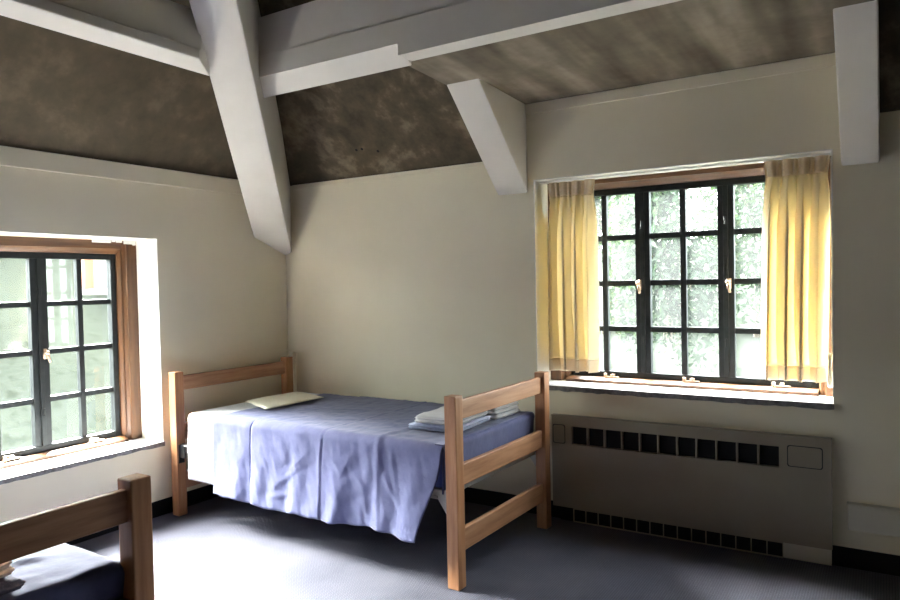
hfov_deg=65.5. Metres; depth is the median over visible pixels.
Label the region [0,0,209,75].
ceiling beam
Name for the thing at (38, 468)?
window sill
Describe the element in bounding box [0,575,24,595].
folded towel
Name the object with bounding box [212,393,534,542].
blanket
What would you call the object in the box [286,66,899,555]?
wall
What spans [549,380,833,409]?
window sill
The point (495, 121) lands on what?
rafter
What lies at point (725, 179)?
window
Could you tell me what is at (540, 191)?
window frame
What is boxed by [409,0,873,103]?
ceiling
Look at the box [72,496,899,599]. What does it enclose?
floor
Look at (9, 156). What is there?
trim
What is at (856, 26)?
rafter
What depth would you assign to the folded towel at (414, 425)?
3.63 m
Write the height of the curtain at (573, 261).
1.153 m
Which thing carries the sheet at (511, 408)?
on the blanket
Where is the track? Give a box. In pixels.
[540,153,832,387]
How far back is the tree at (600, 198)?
21.31 m
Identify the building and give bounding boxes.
[81,239,115,294]
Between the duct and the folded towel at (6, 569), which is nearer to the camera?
the folded towel at (6, 569)
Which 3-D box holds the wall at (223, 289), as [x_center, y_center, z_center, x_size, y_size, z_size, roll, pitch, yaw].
[-3.266,0.261,2.508,0.360,2.370,7.760,0,2,32]
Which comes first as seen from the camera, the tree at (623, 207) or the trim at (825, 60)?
the trim at (825, 60)
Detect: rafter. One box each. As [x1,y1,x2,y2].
[447,79,526,194]
[833,0,879,165]
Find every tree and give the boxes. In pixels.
[594,196,658,333]
[597,198,614,264]
[608,189,738,373]
[688,183,764,337]
[699,184,763,293]
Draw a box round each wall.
[0,166,287,522]
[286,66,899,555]
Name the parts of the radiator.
lid, control lid, toe panel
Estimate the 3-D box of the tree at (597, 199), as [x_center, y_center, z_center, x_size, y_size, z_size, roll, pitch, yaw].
[3.698,-2.306,17.053,3.050,6.686,2.692,-1,2,17]
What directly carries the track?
attached to the wall at (418, 287)
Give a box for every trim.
[0,145,241,194]
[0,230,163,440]
[292,162,483,188]
[525,53,835,114]
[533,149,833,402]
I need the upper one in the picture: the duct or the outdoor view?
the outdoor view
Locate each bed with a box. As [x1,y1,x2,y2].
[0,473,154,599]
[169,356,550,590]
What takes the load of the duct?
attached to the wall at (418, 287)
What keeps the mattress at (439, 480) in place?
on the bed at (461, 474)
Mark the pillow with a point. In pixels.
(268, 402)
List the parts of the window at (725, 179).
handle, handle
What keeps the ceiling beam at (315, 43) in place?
attached to the wall
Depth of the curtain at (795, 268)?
3.58 m
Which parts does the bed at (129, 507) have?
footboard rail, post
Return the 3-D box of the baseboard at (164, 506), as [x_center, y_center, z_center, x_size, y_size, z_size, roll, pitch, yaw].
[-3.126,1.399,2.371,0.012,0.098,7.200,0,2,32]
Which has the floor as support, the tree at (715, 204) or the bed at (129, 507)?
the bed at (129, 507)
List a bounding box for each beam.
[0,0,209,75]
[189,0,291,254]
[258,0,681,97]
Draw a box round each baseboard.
[66,484,218,544]
[464,487,899,575]
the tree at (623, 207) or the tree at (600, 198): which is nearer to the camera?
the tree at (623, 207)
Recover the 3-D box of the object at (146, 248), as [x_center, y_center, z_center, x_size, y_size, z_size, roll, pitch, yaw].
[-2.377,0.283,3.796,0.218,1.297,1.684,0,2,32]
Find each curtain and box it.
[548,179,599,372]
[761,155,829,382]
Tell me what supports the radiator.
on the floor
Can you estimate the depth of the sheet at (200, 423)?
4.29 m
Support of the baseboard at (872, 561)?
attached to the wall at (418, 287)
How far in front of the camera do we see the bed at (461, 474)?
3.81 m
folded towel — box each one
[0,561,14,577]
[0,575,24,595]
[409,415,490,431]
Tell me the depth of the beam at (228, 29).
4.00 m
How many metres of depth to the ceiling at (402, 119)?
4.50 m
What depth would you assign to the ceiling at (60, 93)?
3.90 m
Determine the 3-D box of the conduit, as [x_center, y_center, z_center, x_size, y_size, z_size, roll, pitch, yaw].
[-1.195,0.815,5.370,0.038,0.834,0.032,0,2,32]
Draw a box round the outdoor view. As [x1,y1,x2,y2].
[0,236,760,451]
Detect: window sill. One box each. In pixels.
[0,438,164,484]
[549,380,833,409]
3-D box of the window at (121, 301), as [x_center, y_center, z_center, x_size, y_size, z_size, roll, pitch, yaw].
[-2.521,0.283,3.886,0.147,1.291,1.684,0,2,32]
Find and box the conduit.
[290,352,296,391]
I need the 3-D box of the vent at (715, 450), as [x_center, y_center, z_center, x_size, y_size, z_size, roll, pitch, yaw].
[1.203,0.799,3.862,1.119,0.107,0.030,0,2,32]
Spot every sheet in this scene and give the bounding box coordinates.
[188,392,317,484]
[414,406,488,424]
[487,401,519,418]
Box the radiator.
[551,413,832,565]
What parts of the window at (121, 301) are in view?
handle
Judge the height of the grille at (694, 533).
0.084 m
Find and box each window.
[0,236,141,468]
[547,156,832,396]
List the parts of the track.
pull cord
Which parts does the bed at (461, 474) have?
post, headboard rail, headboard rail, headboard rail, post, spring frame, post, footboard rail, footboard rail, footboard rail, post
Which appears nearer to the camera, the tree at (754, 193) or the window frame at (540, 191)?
the window frame at (540, 191)
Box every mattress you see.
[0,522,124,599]
[435,449,443,487]
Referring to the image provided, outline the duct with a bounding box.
[846,501,899,536]
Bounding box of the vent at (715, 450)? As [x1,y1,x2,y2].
[573,427,778,465]
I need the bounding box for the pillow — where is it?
[245,392,322,409]
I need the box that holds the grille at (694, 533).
[573,508,783,557]
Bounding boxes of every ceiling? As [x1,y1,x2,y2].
[0,0,237,179]
[258,0,899,185]
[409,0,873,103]
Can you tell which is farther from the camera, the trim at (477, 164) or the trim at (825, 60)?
the trim at (477, 164)
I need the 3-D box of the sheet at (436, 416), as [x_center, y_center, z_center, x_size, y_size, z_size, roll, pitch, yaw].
[0.013,0.609,3.723,0.266,0.039,0.365,0,2,29]

